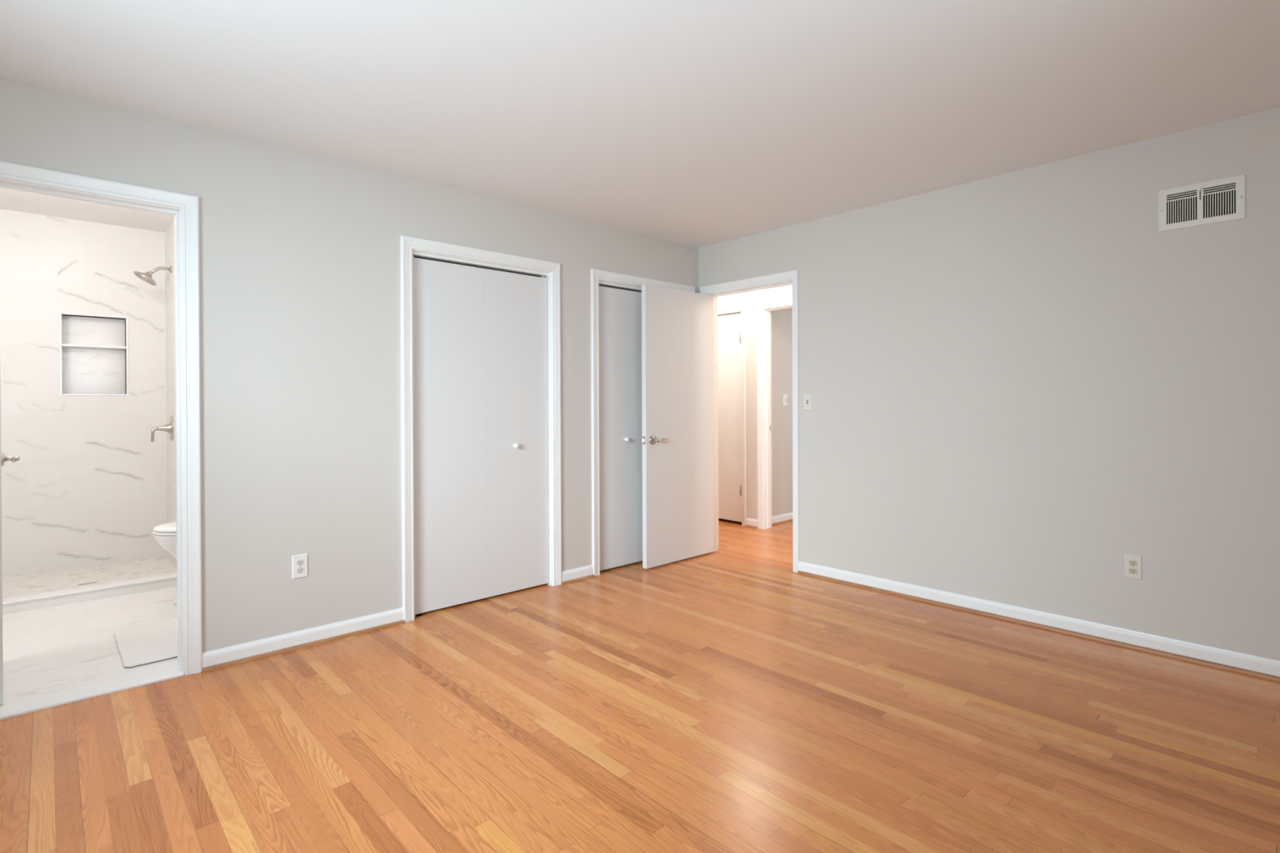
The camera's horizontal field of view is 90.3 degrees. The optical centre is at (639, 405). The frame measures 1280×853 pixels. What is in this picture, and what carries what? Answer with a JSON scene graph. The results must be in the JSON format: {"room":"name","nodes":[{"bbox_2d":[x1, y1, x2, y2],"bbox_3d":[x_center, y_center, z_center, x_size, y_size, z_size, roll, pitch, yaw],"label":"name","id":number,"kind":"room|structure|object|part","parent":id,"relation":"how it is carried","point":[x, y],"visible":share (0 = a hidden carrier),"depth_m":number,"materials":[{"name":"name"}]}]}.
{"room":"empty bedroom","nodes":[
{"label":"empty bedroom","id":0,"kind":"room"},
{"bbox_2d":[2,555,177,599],"bbox_3d":[-3.856,1.187,3.963,1.550,0.116,0.705,0,0,-43],"label":"floor","id":1,"kind":"structure","parent":0,"point":[61,580],"depth_m":4.19,"materials":[{"name":"tile"}]},
{"bbox_2d":[2,573,177,614],"bbox_3d":[-3.582,1.180,3.669,1.550,0.130,0.109,0,0,-43],"label":"kerb","id":2,"kind":"object","parent":1,"relation":"on","point":[65,597],"visible":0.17,"depth_m":3.84,"materials":[{"name":"stone"}]},
{"bbox_2d":[62,314,126,394],"bbox_3d":[-4.145,-0.043,4.263,1.550,2.475,0.121,0,0,-43],"label":"wall","id":3,"kind":"structure","parent":0,"point":[62,314],"depth_m":4.55,"materials":[{"name":"white tile"}]},
{"bbox_2d":[0,208,167,577],"bbox_3d":[-4.101,-0.043,4.216,1.550,2.475,0.001,0,0,-43],"label":"shower tiles","id":4,"kind":"structure","parent":3,"relation":"attached to","point":[86,486],"depth_m":4.39,"materials":[{"name":"tile"}]},
{"bbox_2d":[58,311,128,395],"bbox_3d":[-3.854,-0.350,4.497,0.368,0.570,0.088,0,0,-43],"label":"niche","id":5,"kind":"object","parent":3,"relation":"attached to","point":[93,354],"visible":0.99,"depth_m":4.52,"materials":[{"name":"tile"}]},
{"bbox_2d":[62,343,125,349],"bbox_3d":[-3.854,-0.412,4.497,0.342,0.016,0.080,0,0,-43],"label":"niche shelf","id":6,"kind":"object","parent":5,"relation":"attached to","point":[64,346],"depth_m":4.50,"materials":[{"name":"white stone"}]},
{"bbox_2d":[164,219,177,568],"bbox_3d":[-3.054,-0.049,4.742,0.700,2.475,0.695,0,0,-43],"label":"wall","id":7,"kind":"structure","parent":0,"point":[170,232],"depth_m":4.56,"materials":[{"name":"tile"}]},
{"bbox_2d":[133,265,172,285],"bbox_3d":[-3.386,-0.909,4.423,0.211,0.154,0.147,0,0,-43],"label":"shower","id":8,"kind":"object","parent":7,"relation":"attached to","point":[146,277],"visible":1,"depth_m":4.40,"materials":[{"name":"silver metal"}]},
{"bbox_3d":[-3.353,-0.941,4.453,0.117,0.057,0.021,0,0,-43],"label":"arm","id":9,"kind":"part","parent":8,"relation":"part of","materials":[{"name":"silver metal"}]},
{"bbox_2d":[151,415,173,441],"bbox_3d":[-3.372,0.167,4.484,0.120,0.180,0.176,0,0,-43],"label":"shower valve","id":10,"kind":"object","parent":7,"relation":"attached to","point":[169,428],"visible":1,"depth_m":4.47,"materials":[{"name":"silver metal"}]},
{"bbox_3d":[-3.397,0.205,4.460,0.050,0.105,0.026,0,0,-43],"label":"lever","id":11,"kind":"part","parent":10,"relation":"part of","materials":[{"name":"silver metal"}]},
{"bbox_3d":[-3.332,0.165,4.522,0.009,0.176,0.176,0,0,-43],"label":"round plate","id":12,"kind":"part","parent":10,"relation":"part of","materials":[{"name":"silver metal"}]},
{"bbox_2d":[0,77,698,652],"bbox_3d":[-1.300,-0.034,3.554,4.750,2.440,0.115,0,0,-43],"label":"wall","id":13,"kind":"structure","parent":0,"point":[300,251],"depth_m":3.15,"materials":[{"name":"grey paint"}]},
{"bbox_2d":[0,361,19,704],"bbox_3d":[-2.727,0.168,2.718,0.098,2.024,0.601,0,0,-43],"label":"door","id":14,"kind":"structure","parent":13,"relation":"in","point":[2,458],"depth_m":2.51,"materials":[{"name":"white wood"}]},
{"bbox_3d":[-2.894,0.246,2.891,0.065,0.065,0.013,0,0,45],"label":"lever handle","id":15,"kind":"part","parent":14,"relation":"part of","materials":[{"name":"silver metal"}]},
{"bbox_3d":[-2.832,0.246,2.881,0.021,0.030,0.118,0,0,-43],"label":"lever","id":16,"kind":"part","parent":14,"relation":"part of","materials":[{"name":"silver metal"}]},
{"bbox_2d":[0,160,202,675],"bbox_3d":[-2.275,0.134,2.634,0.740,2.120,0.133,0,0,-43],"label":"door frame","id":17,"kind":"structure","parent":13,"relation":"attached to","point":[184,208],"depth_m":2.81,"materials":[{"name":"white wood"}]},
{"bbox_2d":[292,553,307,578],"bbox_3d":[-1.670,0.792,3.126,0.070,0.114,0.008,0,0,-43],"label":"wall outlet","id":18,"kind":"object","parent":13,"relation":"attached to","point":[300,562],"visible":1,"depth_m":3.12,"materials":[{"name":"white plastic"}]},
{"bbox_2d":[296,559,303,565],"bbox_3d":[-1.669,0.773,3.124,0.034,0.027,0.004,0,0,-43],"label":"receptacle","id":19,"kind":"object","parent":18,"relation":"attached to","point":[299,562],"depth_m":3.12,"materials":[{"name":"white plastic"}]},
{"bbox_2d":[296,567,304,573],"bbox_3d":[-1.668,0.812,3.124,0.034,0.027,0.004,0,0,-43],"label":"receptacle","id":20,"kind":"object","parent":18,"relation":"attached to","point":[299,570],"depth_m":3.12,"materials":[{"name":"white plastic"}]},
{"bbox_2d":[202,607,404,672],"bbox_3d":[-1.623,1.149,3.156,0.915,0.080,0.029,0,0,-43],"label":"baseboard","id":21,"kind":"structure","parent":13,"relation":"attached to","point":[217,659],"depth_m":3.11,"materials":[{"name":"white wood"}]},
{"bbox_2d":[412,251,548,617],"bbox_3d":[-0.937,0.162,3.856,0.920,2.042,0.078,0,0,-43],"label":"door","id":22,"kind":"structure","parent":13,"relation":"in","point":[481,465],"depth_m":3.82,"materials":[{"name":"white wood"}]},
{"bbox_3d":[-1.113,0.173,3.711,0.456,1.996,0.030,0,0,-43],"label":"panel","id":23,"kind":"part","parent":22,"relation":"part of","materials":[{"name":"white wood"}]},
{"bbox_3d":[-0.776,0.255,3.978,0.034,0.034,0.038,0,0,-43],"label":"knob","id":24,"kind":"part","parent":22,"relation":"part of","materials":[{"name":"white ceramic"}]},
{"bbox_3d":[-0.779,0.170,4.022,0.456,1.996,0.030,0,0,-43],"label":"panel","id":25,"kind":"part","parent":22,"relation":"part of","materials":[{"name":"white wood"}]},
{"bbox_2d":[400,235,561,622],"bbox_3d":[-0.949,0.129,3.869,1.055,2.110,0.133,0,0,-43],"label":"door frame","id":26,"kind":"structure","parent":13,"relation":"attached to","point":[408,244],"depth_m":3.69,"materials":[{"name":"white wood"}]},
{"bbox_2d":[561,564,595,584],"bbox_3d":[-0.417,1.139,4.278,0.268,0.080,0.029,0,0,-43],"label":"baseboard","id":27,"kind":"structure","parent":13,"relation":"attached to","point":[582,573],"depth_m":4.28,"materials":[{"name":"white wood"}]},
{"bbox_3d":[-0.413,1.171,4.273,0.268,0.016,0.016,0,0,-43],"label":"shoe molding","id":28,"kind":"part","parent":27,"relation":"part of","materials":[{"name":"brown wood"}]},
{"bbox_2d":[598,280,642,570],"bbox_3d":[0.029,0.152,4.755,0.912,2.046,0.078,0,0,-43],"label":"door","id":29,"kind":"structure","parent":13,"relation":"in","point":[620,422],"depth_m":4.60,"materials":[{"name":"white wood"}]},
{"bbox_2d":[591,268,694,576],"bbox_3d":[0.017,0.119,4.767,1.047,2.114,0.133,0,0,-43],"label":"door frame","id":30,"kind":"structure","parent":13,"relation":"attached to","point":[597,275],"depth_m":4.39,"materials":[{"name":"white wood"}]},
{"bbox_2d":[413,256,639,292],"bbox_3d":[-0.786,-0.040,4.566,2.620,2.440,0.665,0,0,-43],"label":"wall","id":31,"kind":"structure","parent":0,"point":[414,256],"depth_m":4.61,"materials":[{"name":"grey paint"}]},
{"bbox_2d":[0,518,1279,852],"bbox_3d":[0.642,1.196,4.122,8.350,0.060,6.500,0,0,-43],"label":"floor","id":32,"kind":"structure","parent":0,"point":[730,699],"depth_m":2.30,"materials":[{"name":"brown wood"}]},
{"bbox_2d":[0,665,183,719],"bbox_3d":[-2.275,1.188,2.643,0.605,0.013,0.128,0,0,-43],"label":"threshold","id":33,"kind":"object","parent":32,"relation":"on","point":[24,707],"visible":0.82,"depth_m":2.62,"materials":[{"name":"white stone"}]},
{"bbox_2d":[114,618,177,667],"bbox_3d":[-2.292,1.176,3.287,0.625,0.011,0.626,0,0,-43],"label":"bath mat","id":34,"kind":"object","parent":32,"relation":"on","point":[151,643],"visible":0.48,"depth_m":3.13,"materials":[{"name":"grey fabric"}]},
{"bbox_2d":[152,521,177,605],"bbox_3d":[-2.548,0.789,3.954,0.764,0.782,0.450,0,0,-43],"label":"toilet","id":35,"kind":"object","parent":32,"relation":"on","point":[165,535],"visible":0.18,"depth_m":3.67,"materials":[{"name":"white ceramic"}]},
{"bbox_3d":[-2.614,0.742,3.892,0.584,0.018,0.372,0,0,-43],"label":"seat","id":36,"kind":"part","parent":35,"relation":"part of","materials":[{"name":"white plastic"}]},
{"bbox_3d":[-2.614,0.718,3.893,0.582,0.032,0.370,0,0,-43],"label":"lid","id":37,"kind":"part","parent":35,"relation":"part of","materials":[{"name":"white plastic"}]},
{"bbox_2d":[0,0,1279,247],"bbox_3d":[0.607,-1.312,4.137,8.350,0.095,6.570,0,0,-43],"label":"ceiling","id":38,"kind":"structure","parent":0,"point":[697,123],"depth_m":2.50,"materials":[{"name":"white paint"}]},
{"bbox_2d":[717,284,791,519],"bbox_3d":[1.373,-0.055,5.827,0.120,2.440,5.000,0,0,-43],"label":"wall","id":39,"kind":"structure","parent":0,"point":[750,299],"depth_m":6.07,"materials":[{"name":"white paint"}]},
{"bbox_2d":[717,313,742,522],"bbox_3d":[0.739,0.123,6.452,0.046,2.028,0.756,0,0,-43],"label":"door","id":40,"kind":"structure","parent":39,"relation":"in","point":[729,326],"depth_m":6.27,"materials":[{"name":"white wood"}]},
{"bbox_2d":[717,304,746,526],"bbox_3d":[0.761,0.098,6.473,0.138,2.134,0.870,0,0,-43],"label":"door frame","id":41,"kind":"structure","parent":39,"relation":"attached to","point":[740,308],"depth_m":6.12,"materials":[{"name":"white wood"}]},
{"bbox_2d":[744,517,757,528],"bbox_3d":[1.062,1.126,6.063,0.029,0.080,0.141,0,0,-43],"label":"baseboard","id":42,"kind":"structure","parent":39,"relation":"attached to","point":[749,522],"depth_m":6.06,"materials":[{"name":"white wood"}]},
{"bbox_3d":[1.057,1.158,6.059,0.016,0.016,0.141,0,0,-43],"label":"shoe molding","id":43,"kind":"part","parent":42,"relation":"part of","materials":[{"name":"brown wood"}]},
{"bbox_2d":[756,297,791,528],"bbox_3d":[1.464,0.100,5.718,0.138,2.132,0.911,0,0,-43],"label":"door frame","id":44,"kind":"structure","parent":39,"relation":"attached to","point":[764,309],"depth_m":5.99,"materials":[{"name":"white wood"}]},
{"bbox_2d":[771,308,792,516],"bbox_3d":[2.037,-0.062,6.971,2.410,2.440,0.120,0,0,-43],"label":"wall","id":45,"kind":"structure","parent":0,"point":[781,319],"depth_m":6.30,"materials":[{"name":"grey paint"}]},
{"bbox_2d":[771,512,792,525],"bbox_3d":[2.093,1.118,6.921,2.410,0.080,0.029,0,0,-43],"label":"baseboard","id":46,"kind":"structure","parent":45,"relation":"attached to","point":[786,517],"depth_m":6.28,"materials":[{"name":"white wood"}]},
{"bbox_3d":[2.097,1.150,6.917,2.410,0.016,0.016,0,0,-43],"label":"shoe molding","id":47,"kind":"part","parent":46,"relation":"part of","materials":[{"name":"brown wood"}]},
{"bbox_2d":[783,394,787,405],"bbox_3d":[1.456,-0.051,6.336,0.070,0.114,0.016,0,0,-43],"label":"light switch","id":48,"kind":"object","parent":45,"relation":"attached to","point":[785,396],"visible":1,"depth_m":6.33,"materials":[{"name":"white plastic"}]},
{"bbox_2d":[640,107,1279,661],"bbox_3d":[1.099,-0.048,4.548,0.115,2.440,6.500,0,0,-43],"label":"wall","id":49,"kind":"structure","parent":0,"point":[1021,385],"depth_m":3.30,"materials":[{"name":"grey paint"}]},
{"bbox_2d":[641,284,714,568],"bbox_3d":[0.301,0.150,4.787,0.772,2.024,0.163,0,0,-43],"label":"door","id":50,"kind":"structure","parent":49,"relation":"in","point":[677,325],"depth_m":4.74,"materials":[{"name":"white wood"}]},
{"bbox_3d":[0.092,0.251,4.555,0.065,0.065,0.014,0,0,-43],"label":"lever handle","id":51,"kind":"part","parent":50,"relation":"part of","materials":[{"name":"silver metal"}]},
{"bbox_2d":[699,269,799,573],"bbox_3d":[0.840,0.114,4.814,0.133,2.116,0.906,0,0,-43],"label":"door frame","id":52,"kind":"structure","parent":49,"relation":"attached to","point":[789,277],"depth_m":4.56,"materials":[{"name":"white wood"}]},
{"bbox_2d":[803,393,812,410],"bbox_3d":[1.153,-0.022,4.393,0.016,0.114,0.070,0,0,-43],"label":"light switch","id":53,"kind":"object","parent":49,"relation":"attached to","point":[807,397],"visible":1,"depth_m":4.39,"materials":[{"name":"beige plastic"}]},
{"bbox_2d":[797,560,1279,681],"bbox_3d":[2.186,1.133,3.284,0.029,0.080,3.169,0,0,-43],"label":"baseboard","id":54,"kind":"structure","parent":49,"relation":"attached to","point":[1257,666],"depth_m":3.27,"materials":[{"name":"white wood"}]},
{"bbox_2d":[1124,554,1142,580],"bbox_3d":[2.387,0.785,3.081,0.008,0.114,0.070,0,0,-43],"label":"wall outlet","id":55,"kind":"object","parent":49,"relation":"attached to","point":[1132,563],"visible":1,"depth_m":3.08,"materials":[{"name":"beige plastic"}]},
{"bbox_2d":[1128,568,1137,574],"bbox_3d":[2.386,0.804,3.080,0.004,0.027,0.034,0,0,-43],"label":"receptacle","id":56,"kind":"object","parent":55,"relation":"attached to","point":[1131,571],"depth_m":3.08,"materials":[{"name":"beige plastic"}]},
{"bbox_2d":[1128,560,1137,566],"bbox_3d":[2.385,0.765,3.080,0.004,0.027,0.034,0,0,-43],"label":"receptacle","id":57,"kind":"object","parent":55,"relation":"attached to","point":[1131,562],"depth_m":3.08,"materials":[{"name":"beige plastic"}]},
{"bbox_2d":[1158,174,1244,231],"bbox_3d":[2.566,-0.914,2.911,0.081,0.190,0.296,0,0,-43],"label":"air vent","id":58,"kind":"object","parent":49,"relation":"in","point":[1226,202],"visible":1,"depth_m":2.90,"materials":[{"name":"white metal"}]}
]}

